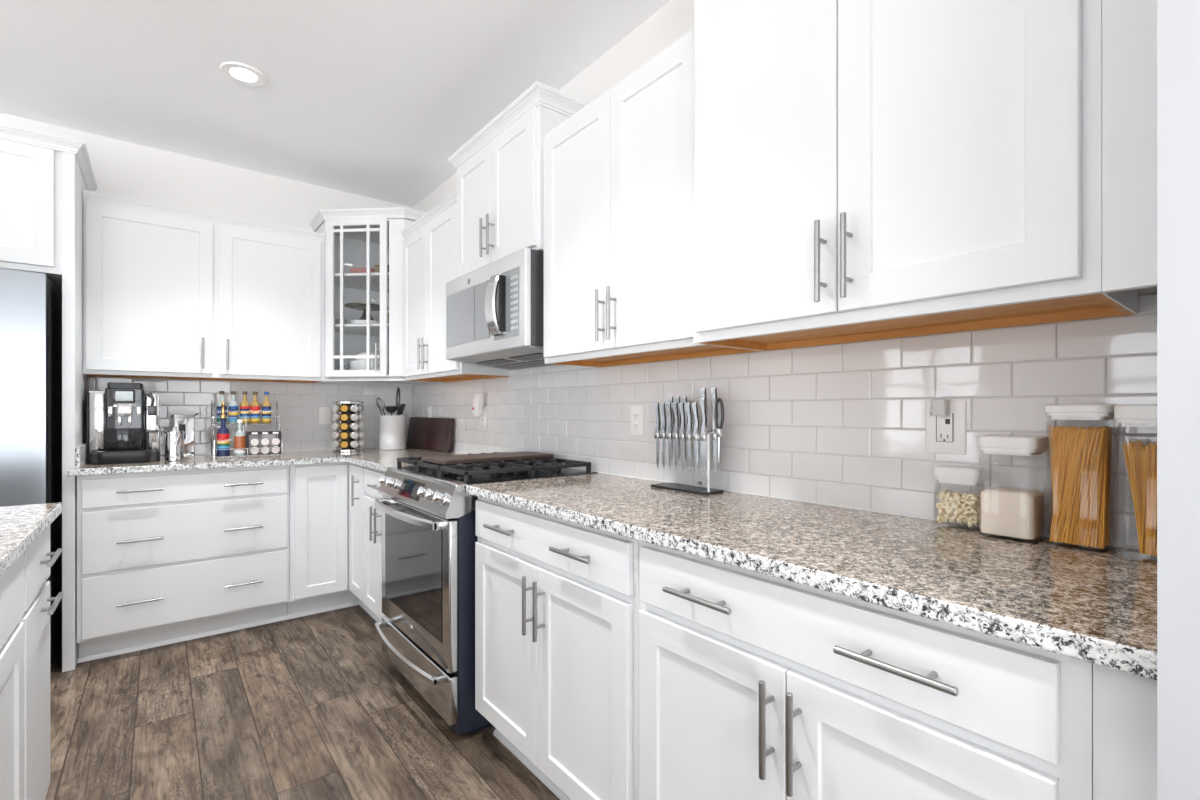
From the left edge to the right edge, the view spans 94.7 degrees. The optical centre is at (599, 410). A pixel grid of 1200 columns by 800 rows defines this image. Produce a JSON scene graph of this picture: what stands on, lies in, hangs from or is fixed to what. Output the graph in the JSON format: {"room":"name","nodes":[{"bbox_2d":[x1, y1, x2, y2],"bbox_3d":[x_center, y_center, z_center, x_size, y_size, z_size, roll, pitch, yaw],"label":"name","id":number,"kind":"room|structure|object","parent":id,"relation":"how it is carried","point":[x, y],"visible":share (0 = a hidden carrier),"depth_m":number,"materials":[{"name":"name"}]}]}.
{"room":"kitchen","nodes":[
{"label":"kitchen","id":0,"kind":"room"},
{"bbox_2d":[0,113,412,417],"bbox_3d":[-3.785,-0.164,2.292,6.300,2.685,0.150,0,0,-39],"label":"wall","id":1,"kind":"structure","parent":0,"point":[120,168],"depth_m":3.31,"materials":[{"name":"white paint"}]},
{"bbox_2d":[83,190,324,382],"bbox_3d":[-2.232,-0.642,3.208,1.107,0.917,0.349,0,0,-39],"label":"upper cabinet","id":2,"kind":"object","parent":1,"relation":"attached to","point":[170,292],"visible":1,"depth_m":3.04,"materials":[{"name":"white paint"}]},
{"bbox_2d":[89,377,409,456],"bbox_3d":[-2.087,0.022,3.540,1.750,0.486,0.012,0,0,-39],"label":"tile backsplash","id":3,"kind":"structure","parent":1,"relation":"attached to","point":[299,404],"depth_m":3.56,"materials":[{"name":"white tile"}]},
{"bbox_2d":[319,407,330,423],"bbox_3d":[-1.851,0.034,3.721,0.072,0.118,0.008,0,0,-39],"label":"wall switch","id":4,"kind":"object","parent":3,"relation":"attached to","point":[324,412],"visible":1,"depth_m":3.72,"materials":[{"name":"white plastic"}]},
{"bbox_2d":[45,605,559,799],"bbox_3d":[-1.370,1.204,-0.739,6.300,0.050,7.900,0,0,-39],"label":"floor","id":5,"kind":"structure","parent":0,"point":[309,707],"depth_m":2.07,"materials":[{"name":"brown wood"}]},
{"bbox_2d":[0,552,23,799],"bbox_3d":[-1.420,0.738,0.617,0.969,0.882,0.899,0,0,-39],"label":"base cabinet","id":6,"kind":"object","parent":5,"relation":"on","point":[12,579],"visible":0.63,"depth_m":1.18,"materials":[{"name":"white paint"}]},
{"bbox_2d":[0,268,61,668],"bbox_3d":[-2.924,0.296,2.331,0.905,1.765,0.781,0,0,-39],"label":"refrigerator","id":7,"kind":"object","parent":5,"relation":"on","point":[30,303],"visible":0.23,"depth_m":2.34,"materials":[{"name":"grey metal"}]},
{"bbox_2d":[19,525,63,799],"bbox_3d":[-1.810,0.738,1.129,0.997,0.882,0.385,0,0,-39],"label":"base cabinet","id":8,"kind":"object","parent":5,"relation":"on","point":[37,561],"visible":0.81,"depth_m":1.40,"materials":[{"name":"white paint"}]},
{"bbox_2d":[0,122,96,671],"bbox_3d":[-2.959,-0.022,2.432,1.066,2.403,0.654,0,0,-39],"label":"cabinet","id":9,"kind":"object","parent":5,"relation":"on","point":[44,176],"visible":0.79,"depth_m":2.49,"materials":[{"name":"white paint"}]},
{"bbox_2d":[77,465,288,657],"bbox_3d":[-2.229,0.738,3.011,0.860,0.882,0.657,0,0,-39],"label":"base cabinet","id":10,"kind":"object","parent":5,"relation":"on","point":[162,555],"visible":1,"depth_m":2.75,"materials":[{"name":"white paint"}]},
{"bbox_2d":[77,601,381,662],"bbox_3d":[-1.658,1.169,2.611,1.260,0.019,0.944,0,0,-39],"label":"trim","id":11,"kind":"structure","parent":5,"relation":"on","point":[376,618],"depth_m":2.93,"materials":[{"name":"white paint"}]},
{"bbox_2d":[287,462,375,615],"bbox_3d":[-1.464,0.738,3.466,0.900,0.882,0.900,0,0,-39],"label":"base cabinet","id":12,"kind":"object","parent":5,"relation":"on","point":[326,500],"visible":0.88,"depth_m":3.15,"materials":[{"name":"white paint"}]},
{"bbox_2d":[68,446,461,475],"bbox_3d":[-1.632,0.281,2.967,1.789,0.032,1.475,0,0,-39],"label":"countertop","id":13,"kind":"structure","parent":12,"relation":"on","point":[375,458],"depth_m":2.96,"materials":[{"name":"stone"}]},
{"bbox_2d":[75,443,87,467],"bbox_3d":[-2.575,0.216,2.760,0.016,0.098,0.599,0,0,-39],"label":"granite side splash","id":14,"kind":"object","parent":13,"relation":"on","point":[80,451],"visible":0.56,"depth_m":2.55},
{"bbox_2d":[86,382,159,463],"bbox_3d":[-2.490,0.060,2.898,0.286,0.409,0.395,0,0,-39],"label":"espresso machine","id":15,"kind":"object","parent":13,"relation":"on","point":[123,420],"visible":1,"depth_m":2.78,"materials":[{"name":"black plastic"}]},
{"bbox_2d":[88,450,159,463],"bbox_3d":[-2.487,0.234,2.900,0.280,0.062,0.395,0,0,-39],"label":"drip tray","id":16,"kind":"object","parent":15,"relation":"on","point":[94,456],"depth_m":2.75,"materials":[{"name":"black plastic"}]},
{"bbox_2d":[159,426,184,460],"bbox_3d":[-2.260,0.175,2.918,0.106,0.180,0.086,0,0,-39],"label":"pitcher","id":17,"kind":"object","parent":13,"relation":"on","point":[174,438],"visible":1,"depth_m":2.89,"materials":[{"name":"silver metal"}]},
{"bbox_2d":[171,413,198,458],"bbox_3d":[-2.289,0.139,3.049,0.095,0.252,0.113,0,0,43],"label":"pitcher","id":18,"kind":"object","parent":13,"relation":"on","point":[185,422],"visible":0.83,"depth_m":3.02,"materials":[{"name":"silver metal"}]},
{"bbox_2d":[211,401,282,458],"bbox_3d":[-2.039,0.104,3.194,0.329,0.320,0.199,0,0,-39],"label":"rack","id":19,"kind":"object","parent":13,"relation":"on","point":[212,416],"depth_m":3.17,"materials":[{"name":"silver metal"}]},
{"bbox_2d":[217,391,228,423],"bbox_3d":[-2.162,-0.017,3.163,0.055,0.190,0.051,0,0,-39],"label":"syrup bottle","id":20,"kind":"object","parent":19,"relation":"in","point":[221,393],"visible":0.68,"depth_m":3.14,"materials":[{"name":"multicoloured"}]},
{"bbox_2d":[217,414,229,456],"bbox_3d":[-2.091,0.139,3.072,0.066,0.235,0.061,0,0,-39],"label":"syrup bottle","id":21,"kind":"object","parent":19,"relation":"in","point":[223,434],"visible":0.99,"depth_m":3.05,"materials":[{"name":"blue"}]},
{"bbox_2d":[228,391,239,423],"bbox_3d":[-2.119,-0.017,3.197,0.055,0.190,0.051,0,0,-39],"label":"syrup bottle","id":22,"kind":"object","parent":19,"relation":"in","point":[233,410],"visible":0.98,"depth_m":3.18,"materials":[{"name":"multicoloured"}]},
{"bbox_2d":[234,420,244,455],"bbox_3d":[-2.032,0.154,3.117,0.054,0.205,0.054,0,0,-39],"label":"syrup bottle","id":23,"kind":"object","parent":19,"relation":"in","point":[239,436],"visible":1,"depth_m":3.10,"materials":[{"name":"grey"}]},
{"bbox_2d":[240,391,249,423],"bbox_3d":[-2.075,-0.017,3.232,0.055,0.190,0.051,0,0,-39],"label":"syrup bottle","id":24,"kind":"object","parent":19,"relation":"in","point":[244,405],"visible":0.97,"depth_m":3.21,"materials":[{"name":"multicoloured glass"}]},
{"bbox_2d":[250,446,258,454],"bbox_3d":[-1.974,0.227,3.155,0.047,0.047,0.041,0,0,-39],"label":"pod","id":25,"kind":"object","parent":19,"relation":"in","point":[252,451],"visible":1,"depth_m":3.14,"materials":[{"name":"white"}]},
{"bbox_2d":[250,438,258,445],"bbox_3d":[-1.974,0.180,3.155,0.047,0.047,0.041,0,0,-39],"label":"pod","id":26,"kind":"object","parent":19,"relation":"in","point":[254,442],"visible":1,"depth_m":3.14,"materials":[{"name":"white"}]},
{"bbox_2d":[250,392,261,423],"bbox_3d":[-2.034,-0.017,3.264,0.055,0.190,0.051,0,0,-39],"label":"syrup bottle","id":27,"kind":"object","parent":19,"relation":"in","point":[255,410],"visible":0.99,"depth_m":3.25,"materials":[{"name":"multicoloured glass"}]},
{"bbox_2d":[260,446,269,453],"bbox_3d":[-1.933,0.227,3.187,0.047,0.047,0.041,0,0,-39],"label":"pod","id":28,"kind":"object","parent":19,"relation":"in","point":[265,449],"visible":1,"depth_m":3.17,"materials":[{"name":"white"}]},
{"bbox_2d":[261,438,269,445],"bbox_3d":[-1.933,0.180,3.187,0.047,0.047,0.041,0,0,-39],"label":"pod","id":29,"kind":"object","parent":19,"relation":"in","point":[265,441],"visible":1,"depth_m":3.17,"materials":[{"name":"white"}]},
{"bbox_2d":[262,392,272,423],"bbox_3d":[-1.989,-0.017,3.300,0.055,0.190,0.051,0,0,-39],"label":"syrup bottle","id":30,"kind":"object","parent":19,"relation":"in","point":[266,405],"visible":1,"depth_m":3.28,"materials":[{"name":"multicoloured glass"}]},
{"bbox_2d":[271,446,279,453],"bbox_3d":[-1.893,0.227,3.220,0.047,0.047,0.041,0,0,-39],"label":"pod","id":31,"kind":"object","parent":19,"relation":"in","point":[273,450],"visible":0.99,"depth_m":3.20,"materials":[{"name":"white"}]},
{"bbox_2d":[271,437,279,445],"bbox_3d":[-1.893,0.180,3.220,0.047,0.047,0.041,0,0,-39],"label":"pod","id":32,"kind":"object","parent":19,"relation":"in","point":[275,441],"visible":1,"depth_m":3.20,"materials":[{"name":"white"}]},
{"bbox_2d":[332,401,363,451],"bbox_3d":[-1.643,0.103,3.602,0.192,0.324,0.192,0,0,-39],"label":"spice carousel","id":33,"kind":"object","parent":13,"relation":"on","point":[348,403],"visible":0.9,"depth_m":3.54,"materials":[{"name":"silver metal"}]},
{"bbox_2d":[332,441,342,447],"bbox_3d":[-1.677,0.217,3.541,0.045,0.046,0.058,0,0,30],"label":"spice jar","id":34,"kind":"object","parent":33,"relation":"on","point":[336,444],"visible":0.84,"depth_m":3.52,"materials":[{"name":"silver"}]},
{"bbox_2d":[332,432,342,438],"bbox_3d":[-1.677,0.159,3.541,0.045,0.046,0.058,0,0,30],"label":"spice jar","id":35,"kind":"object","parent":33,"relation":"in","point":[336,435],"visible":0.84,"depth_m":3.52,"materials":[{"name":"silver"}]},
{"bbox_2d":[332,423,342,429],"bbox_3d":[-1.677,0.102,3.541,0.045,0.046,0.058,0,0,30],"label":"spice jar","id":36,"kind":"object","parent":33,"relation":"in","point":[336,426],"visible":0.86,"depth_m":3.52,"materials":[{"name":"silver"}]},
{"bbox_2d":[332,414,342,420],"bbox_3d":[-1.677,0.044,3.541,0.045,0.046,0.058,0,0,30],"label":"spice jar","id":37,"kind":"object","parent":33,"relation":"in","point":[336,417],"visible":0.84,"depth_m":3.52,"materials":[{"name":"silver"}]},
{"bbox_2d":[332,405,342,411],"bbox_3d":[-1.677,-0.013,3.541,0.045,0.046,0.058,0,0,30],"label":"spice jar","id":38,"kind":"object","parent":33,"relation":"in","point":[336,408],"visible":0.84,"depth_m":3.52,"materials":[{"name":"silver"}]},
{"bbox_2d":[349,432,357,438],"bbox_3d":[-1.590,0.159,3.556,0.058,0.046,0.045,0,0,42],"label":"spice jar","id":39,"kind":"object","parent":33,"relation":"in","point":[353,435],"visible":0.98,"depth_m":3.54,"materials":[{"name":"silver"}]},
{"bbox_2d":[350,414,357,420],"bbox_3d":[-1.590,0.044,3.556,0.058,0.046,0.045,0,0,42],"label":"spice jar","id":40,"kind":"object","parent":33,"relation":"in","point":[353,417],"visible":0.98,"depth_m":3.54,"materials":[{"name":"silver"}]},
{"bbox_2d":[350,405,357,411],"bbox_3d":[-1.590,-0.013,3.556,0.058,0.046,0.045,0,0,42],"label":"spice jar","id":41,"kind":"object","parent":33,"relation":"in","point":[353,408],"visible":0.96,"depth_m":3.54,"materials":[{"name":"silver"}]},
{"bbox_2d":[379,415,405,449],"bbox_3d":[-1.419,0.149,3.780,0.172,0.232,0.172,0,0,-39],"label":"utensil crock","id":42,"kind":"object","parent":13,"relation":"on","point":[392,428],"visible":0.98,"depth_m":3.71,"materials":[{"name":"white ceramic"}]},
{"bbox_2d":[385,406,396,414],"bbox_3d":[-1.419,0.107,3.755,0.080,0.276,0.080,0,0,-39],"label":"ladle","id":43,"kind":"object","parent":42,"relation":"in","point":[390,409],"visible":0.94,"depth_m":3.73,"materials":[{"name":"black plastic"}]},
{"bbox_2d":[396,387,399,414],"bbox_3d":[-1.391,0.042,3.800,0.024,0.407,0.065,0,0,-2],"label":"tongs","id":44,"kind":"object","parent":42,"relation":"in","point":[398,388],"visible":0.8,"depth_m":3.78,"materials":[{"name":"grey metal"}]},
{"bbox_2d":[397,404,405,414],"bbox_3d":[-1.395,0.100,3.771,0.119,0.292,0.064,0,0,10],"label":"spatula","id":45,"kind":"object","parent":42,"relation":"in","point":[402,406],"visible":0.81,"depth_m":3.76,"materials":[{"name":"black plastic"}]},
{"bbox_2d":[407,417,453,451],"bbox_3d":[-1.164,0.156,3.757,0.044,0.215,0.750,0,0,-39],"label":"cutting board","id":46,"kind":"object","parent":13,"relation":"on","point":[436,434],"visible":1,"depth_m":3.70,"materials":[{"name":"red wood"}]},
{"bbox_2d":[364,467,385,619],"bbox_3d":[-0.903,0.738,2.972,0.632,0.882,0.568,0,0,-39],"label":"base cabinet","id":47,"kind":"object","parent":5,"relation":"on","point":[372,513],"visible":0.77,"depth_m":2.88,"materials":[{"name":"white paint"}]},
{"bbox_2d":[375,452,597,735],"bbox_3d":[-0.531,0.697,2.413,0.736,0.964,0.757,0,0,-39],"label":"gas range","id":48,"kind":"object","parent":5,"relation":"on","point":[429,537],"visible":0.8,"depth_m":2.08,"materials":[{"name":"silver metal"}]},
{"bbox_2d":[421,451,553,464],"bbox_3d":[-0.488,0.207,2.447,0.540,0.017,0.235,0,0,-39],"label":"griddle plate","id":49,"kind":"object","parent":48,"relation":"on","point":[524,455],"visible":1,"depth_m":2.38,"materials":[{"name":"grey metal"}]},
{"bbox_2d":[399,461,597,484],"bbox_3d":[-0.477,0.276,2.457,0.597,0.034,0.757,0,0,-39],"label":"cooktop","id":50,"kind":"object","parent":48,"relation":"in","point":[523,475],"depth_m":2.22,"materials":[{"name":"black metal"}]},
{"bbox_2d":[475,497,638,799],"bbox_3d":[0.030,0.738,1.802,0.632,0.882,0.847,0,0,-39],"label":"base cabinet","id":51,"kind":"object","parent":5,"relation":"on","point":[557,600],"visible":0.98,"depth_m":1.53,"materials":[{"name":"white paint"}]},
{"bbox_2d":[493,729,570,799],"bbox_3d":[0.134,1.169,1.365,0.013,0.019,1.661,0,0,-39],"label":"trim","id":52,"kind":"structure","parent":51,"relation":"attached to","point":[535,770],"depth_m":1.81,"materials":[{"name":"white paint"}]},
{"bbox_2d":[639,540,1156,799],"bbox_3d":[0.568,0.738,1.127,0.632,0.882,0.876,0,0,-39],"label":"base cabinet","id":53,"kind":"object","parent":5,"relation":"on","point":[753,685],"visible":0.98,"depth_m":0.89,"materials":[{"name":"white paint"}]},
{"bbox_2d":[466,473,1156,680],"bbox_3d":[0.307,0.281,1.476,0.615,0.032,1.746,0,0,-39],"label":"countertop","id":54,"kind":"structure","parent":53,"relation":"on","point":[1098,608],"depth_m":1.00,"materials":[{"name":"stone"}]},
{"bbox_2d":[651,432,723,494],"bbox_3d":[0.288,0.167,1.851,0.096,0.196,0.250,0,0,-39],"label":"stand","id":55,"kind":"object","parent":54,"relation":"on","point":[670,486],"visible":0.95,"depth_m":1.80,"materials":[{"name":"black plastic"}]},
{"bbox_2d":[654,403,660,467],"bbox_3d":[0.201,0.088,1.935,0.014,0.230,0.028,0,0,-39],"label":"kitchen knife","id":56,"kind":"object","parent":55,"relation":"in","point":[657,432],"visible":0.99,"depth_m":1.93,"materials":[{"name":"silver metal"}]},
{"bbox_2d":[660,403,666,467],"bbox_3d":[0.219,0.088,1.911,0.014,0.230,0.028,0,0,-39],"label":"kitchen knife","id":57,"kind":"object","parent":55,"relation":"in","point":[662,405],"visible":1,"depth_m":1.91,"materials":[{"name":"silver metal"}]},
{"bbox_2d":[666,403,672,468],"bbox_3d":[0.237,0.088,1.888,0.014,0.230,0.028,0,0,-39],"label":"kitchen knife","id":58,"kind":"object","parent":55,"relation":"in","point":[669,435],"visible":0.99,"depth_m":1.88,"materials":[{"name":"silver metal"}]},
{"bbox_2d":[668,397,674,459],"bbox_3d":[0.250,0.064,1.936,0.014,0.225,0.028,0,0,-39],"label":"kitchen knife","id":59,"kind":"object","parent":55,"relation":"in","point":[670,399],"visible":0.37,"depth_m":1.93,"materials":[{"name":"silver metal"}]},
{"bbox_2d":[672,402,679,470],"bbox_3d":[0.256,0.088,1.865,0.014,0.230,0.028,0,0,-39],"label":"kitchen knife","id":60,"kind":"object","parent":55,"relation":"in","point":[674,405],"visible":1,"depth_m":1.86,"materials":[{"name":"silver metal"}]},
{"bbox_2d":[675,397,680,460],"bbox_3d":[0.270,0.064,1.911,0.014,0.225,0.028,0,0,-39],"label":"kitchen knife","id":61,"kind":"object","parent":55,"relation":"in","point":[677,399],"visible":0.44,"depth_m":1.91,"materials":[{"name":"silver metal"}]},
{"bbox_2d":[678,402,685,469],"bbox_3d":[0.274,0.088,1.842,0.014,0.230,0.028,0,0,-39],"label":"kitchen knife","id":62,"kind":"object","parent":55,"relation":"in","point":[682,435],"visible":1,"depth_m":1.84,"materials":[{"name":"silver metal"}]},
{"bbox_2d":[681,396,687,461],"bbox_3d":[0.290,0.064,1.886,0.014,0.225,0.028,0,0,-39],"label":"kitchen knife","id":63,"kind":"object","parent":55,"relation":"in","point":[684,399],"visible":0.37,"depth_m":1.88,"materials":[{"name":"silver metal"}]},
{"bbox_2d":[685,402,692,471],"bbox_3d":[0.292,0.088,1.819,0.014,0.230,0.028,0,0,-39],"label":"kitchen knife","id":64,"kind":"object","parent":55,"relation":"in","point":[687,405],"visible":1,"depth_m":1.81,"materials":[{"name":"silver metal"}]},
{"bbox_2d":[692,402,699,472],"bbox_3d":[0.311,0.088,1.796,0.014,0.230,0.028,0,0,-39],"label":"kitchen knife","id":65,"kind":"object","parent":55,"relation":"in","point":[695,436],"visible":1,"depth_m":1.79,"materials":[{"name":"silver metal"}]},
{"bbox_2d":[700,398,707,476],"bbox_3d":[0.331,0.086,1.767,0.014,0.253,0.029,0,0,-39],"label":"kitchen knife","id":66,"kind":"object","parent":55,"relation":"in","point":[703,436],"visible":1,"depth_m":1.76,"materials":[{"name":"silver metal"}]},
{"bbox_2d":[700,388,707,433],"bbox_3d":[0.343,0.063,1.820,0.014,0.275,0.028,0,0,-39],"label":"kitchen knife","id":67,"kind":"object","parent":55,"relation":"in","point":[703,392],"visible":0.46,"depth_m":1.81,"materials":[{"name":"silver metal"}]},
{"bbox_2d":[710,388,718,472],"bbox_3d":[0.370,0.063,1.786,0.014,0.275,0.028,0,0,-39],"label":"kitchen knife","id":68,"kind":"object","parent":55,"relation":"in","point":[713,390],"visible":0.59,"depth_m":1.78,"materials":[{"name":"silver metal"}]},
{"bbox_2d":[714,398,723,462],"bbox_3d":[0.376,0.061,1.743,0.016,0.205,0.038,0,0,-39],"label":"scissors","id":69,"kind":"object","parent":55,"relation":"hanging from","point":[719,431],"visible":1,"depth_m":1.74,"materials":[{"name":"grey metal"}]},
{"bbox_2d":[933,465,978,530],"bbox_3d":[0.820,0.196,1.260,0.062,0.137,0.097,0,0,-39],"label":"storage jar","id":70,"kind":"object","parent":54,"relation":"on","point":[951,474],"visible":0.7,"depth_m":1.25,"materials":[{"name":"clear plastic"}]},
{"bbox_2d":[936,490,978,527],"bbox_3d":[0.820,0.223,1.260,0.054,0.076,0.087,0,0,-39],"label":"pasta","id":71,"kind":"object","parent":70,"relation":"in","point":[968,513],"visible":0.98,"depth_m":1.25,"materials":[{"name":"beige"}]},
{"bbox_2d":[977,434,1046,542],"bbox_3d":[0.867,0.159,1.162,0.103,0.212,0.104,0,0,-39],"label":"storage jar","id":72,"kind":"object","parent":54,"relation":"on","point":[1021,445],"visible":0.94,"depth_m":1.15,"materials":[{"name":"clear plastic"}]},
{"bbox_2d":[981,487,1043,539],"bbox_3d":[0.867,0.213,1.162,0.091,0.091,0.092,0,0,-39],"label":"sugar","id":73,"kind":"object","parent":72,"relation":"in","point":[1009,512],"visible":1,"depth_m":1.13,"materials":[{"name":"beige"}]},
{"bbox_2d":[1044,404,1115,552],"bbox_3d":[0.941,0.126,1.082,0.094,0.277,0.098,0,0,-39],"label":"storage jar","id":74,"kind":"object","parent":54,"relation":"on","point":[1055,412],"visible":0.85,"depth_m":1.07,"materials":[{"name":"clear plastic"}]},
{"bbox_2d":[1049,426,1111,548],"bbox_3d":[0.941,0.144,1.082,0.079,0.227,0.084,0,0,-39],"label":"spaghetti","id":75,"kind":"object","parent":74,"relation":"in","point":[1081,469],"visible":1,"depth_m":1.06,"materials":[{"name":"orange"}]},
{"bbox_2d":[1114,404,1156,562],"bbox_3d":[0.999,0.127,0.989,0.104,0.276,0.105,0,0,-39],"label":"storage jar","id":76,"kind":"object","parent":54,"relation":"on","point":[1126,415],"visible":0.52,"depth_m":1.01,"materials":[{"name":"clear plastic"}]},
{"bbox_2d":[1122,440,1156,555],"bbox_3d":[0.998,0.156,0.989,0.087,0.203,0.087,0,0,-39],"label":"spaghetti","id":77,"kind":"object","parent":76,"relation":"in","point":[1143,486],"visible":0.47,"depth_m":0.99,"materials":[{"name":"orange"}]},
{"bbox_3d":[-0.844,0.738,-0.075,1.007,0.882,0.899,0,0,-39],"label":"cabinet","id":78,"kind":"object","parent":5,"relation":"on","visible":0},
{"bbox_2d":[0,502,61,575],"bbox_3d":[-1.104,0.281,0.140,1.111,0.032,2.844,0,0,-39],"label":"countertop","id":79,"kind":"structure","parent":78,"relation":"on","point":[21,525],"depth_m":1.28,"materials":[{"name":"stone"}]},
{"bbox_2d":[0,0,670,207],"bbox_3d":[-1.370,-1.556,-0.739,6.300,0.100,7.900,0,0,-39],"label":"ceiling","id":80,"kind":"structure","parent":0,"point":[374,99],"depth_m":2.45,"materials":[{"name":"white paint"}]},
{"bbox_2d":[220,62,265,86],"bbox_3d":[-1.594,-1.502,2.471,0.176,0.007,0.176,0,0,-39],"label":"recessed light","id":81,"kind":"object","parent":80,"relation":"in","point":[240,73],"visible":1,"depth_m":2.46,"materials":[{"name":"white plastic"}]},
{"bbox_2d":[413,0,1156,294],"bbox_3d":[1.035,-0.164,1.178,0.150,2.685,7.600,0,0,-39],"label":"wall","id":82,"kind":"structure","parent":0,"point":[674,20],"depth_m":2.22,"materials":[{"name":"white paint"}]},
{"bbox_2d":[309,207,443,385],"bbox_3d":[-1.451,-0.715,3.618,0.690,1.062,0.678,0,0,-39],"label":"upper cabinet","id":83,"kind":"object","parent":82,"relation":"attached to","point":[366,238],"visible":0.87,"depth_m":3.44,"materials":[{"name":"white paint"}]},
{"bbox_2d":[335,323,388,336],"bbox_3d":[-1.448,-0.535,3.642,0.626,0.016,0.614,0,0,-39],"label":"shelf","id":84,"kind":"object","parent":83,"relation":"attached to","point":[350,330],"depth_m":3.60,"materials":[{"name":"white paint"}]},
{"bbox_2d":[335,272,388,292],"bbox_3d":[-1.448,-0.853,3.642,0.626,0.016,0.614,0,0,-39],"label":"shelf","id":85,"kind":"object","parent":83,"relation":"attached to","point":[353,282],"depth_m":3.62,"materials":[{"name":"white paint"}]},
{"bbox_2d":[350,268,374,272],"bbox_3d":[-1.503,-0.880,3.529,0.150,0.038,0.100,0,0,5],"label":"linens","id":86,"kind":"object","parent":83,"relation":"on","point":[352,270],"visible":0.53,"depth_m":3.48,"materials":[{"name":"red"}]},
{"bbox_2d":[349,320,379,323],"bbox_3d":[-1.517,-0.560,3.595,0.210,0.034,0.210,0,0,-39],"label":"serving dish","id":87,"kind":"object","parent":83,"relation":"on","point":[350,321],"visible":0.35,"depth_m":3.51,"materials":[{"name":"white ceramic"}]},
{"bbox_2d":[344,303,387,319],"bbox_3d":[-1.517,-0.627,3.595,0.264,0.098,0.264,0,0,-39],"label":"cake stand","id":88,"kind":"object","parent":87,"relation":"on","point":[357,306],"visible":0.59,"depth_m":3.55,"materials":[{"name":"brown metal"}]},
{"bbox_2d":[349,361,388,373],"bbox_3d":[-1.497,-0.265,3.604,0.256,0.100,0.256,0,0,-39],"label":"serving bowl","id":89,"kind":"object","parent":83,"relation":"in","point":[354,365],"visible":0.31,"depth_m":3.49,"materials":[{"name":"white ceramic"}]},
{"bbox_2d":[355,352,379,360],"bbox_3d":[-1.497,-0.305,3.604,0.192,0.145,0.192,0,0,-39],"label":"serving bowl","id":90,"kind":"object","parent":89,"relation":"in","point":[361,353],"visible":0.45,"depth_m":3.53,"materials":[{"name":"white ceramic"}]},
{"bbox_2d":[374,265,388,272],"bbox_3d":[-1.373,-0.889,3.518,0.094,0.056,0.084,0,0,5],"label":"woven box","id":91,"kind":"object","parent":83,"relation":"on","point":[377,267],"visible":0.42,"depth_m":3.48,"materials":[{"name":"brown"}]},
{"bbox_2d":[401,190,509,381],"bbox_3d":[-0.862,-0.642,3.163,0.339,0.917,0.820,0,0,-39],"label":"upper cabinet","id":92,"kind":"object","parent":82,"relation":"attached to","point":[430,242],"visible":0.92,"depth_m":3.05,"materials":[{"name":"white paint"}]},
{"bbox_2d":[448,81,588,277],"bbox_3d":[-0.375,-0.946,2.538,0.357,0.627,0.836,0,0,-39],"label":"upper cabinet","id":93,"kind":"object","parent":82,"relation":"attached to","point":[500,169],"visible":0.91,"depth_m":2.34,"materials":[{"name":"white paint"}]},
{"bbox_2d":[446,248,556,369],"bbox_3d":[-0.401,-0.420,2.515,0.419,0.414,0.757,0,0,-39],"label":"microwave","id":94,"kind":"object","parent":93,"relation":"attached to","point":[495,310],"visible":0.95,"depth_m":2.29,"materials":[{"name":"grey metal"}]},
{"bbox_2d":[544,29,759,366],"bbox_3d":[0.124,-0.633,1.926,0.339,0.899,0.814,0,0,-39],"label":"upper cabinet","id":95,"kind":"object","parent":82,"relation":"attached to","point":[618,171],"visible":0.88,"depth_m":1.78,"materials":[{"name":"white paint"}]},
{"bbox_2d":[412,293,1156,549],"bbox_3d":[-0.156,0.022,2.543,0.012,0.486,3.980,0,0,-39],"label":"tile backsplash","id":96,"kind":"structure","parent":82,"relation":"attached to","point":[843,425],"depth_m":1.51,"materials":[{"name":"white tile"}]},
{"bbox_2d":[480,406,485,426],"bbox_3d":[-0.673,0.034,3.179,0.010,0.118,0.072,0,0,-39],"label":"wall outlet","id":97,"kind":"object","parent":96,"relation":"attached to","point":[482,417],"visible":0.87,"depth_m":3.17,"materials":[{"name":"white plastic"}]},
{"bbox_2d":[472,394,484,415],"bbox_3d":[-0.692,-0.032,3.151,0.063,0.129,0.062,0,0,-39],"label":"air freshener","id":98,"kind":"object","parent":97,"relation":"attached to","point":[478,400],"visible":1,"depth_m":3.13,"materials":[{"name":"white plastic"}]},
{"bbox_2d":[630,405,642,435],"bbox_3d":[0.142,0.038,2.157,0.010,0.118,0.072,0,0,-39],"label":"wall outlet","id":99,"kind":"object","parent":96,"relation":"attached to","point":[636,411],"visible":1,"depth_m":2.15,"materials":[{"name":"white plastic"}]},
{"bbox_2d":[926,401,965,454],"bbox_3d":[0.817,0.040,1.309,0.010,0.126,0.086,0,0,-39],"label":"wall outlet","id":100,"kind":"object","parent":96,"relation":"attached to","point":[944,435],"visible":0.94,"depth_m":1.30,"materials":[{"name":"white plastic"}]},
{"bbox_2d":[929,390,948,416],"bbox_3d":[0.800,-0.017,1.302,0.028,0.062,0.038,0,0,-39],"label":"night light","id":101,"kind":"object","parent":100,"relation":"attached to","point":[938,407],"visible":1,"depth_m":1.30,"materials":[{"name":"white plastic"}]},
{"bbox_2d":[936,413,952,441],"bbox_3d":[0.816,0.040,1.308,0.004,0.069,0.036,0,0,-39],"label":"receptacle","id":102,"kind":"object","parent":100,"relation":"attached to","point":[944,425],"depth_m":1.31,"materials":[{"name":"white plastic"}]},
{"bbox_2d":[693,0,1156,350],"bbox_3d":[0.638,-0.781,1.243,0.385,1.195,0.963,0,0,-39],"label":"upper cabinet","id":103,"kind":"object","parent":82,"relation":"attached to","point":[864,170],"visible":0.99,"depth_m":1.07,"materials":[{"name":"white paint"}]},
{"bbox_2d":[1157,0,1199,799],"bbox_3d":[0.880,-0.164,0.723,0.660,2.685,0.142,0,0,-39],"label":"wall","id":104,"kind":"structure","parent":0,"point":[1178,21],"depth_m":0.56,"materials":[{"name":"grey paint"}]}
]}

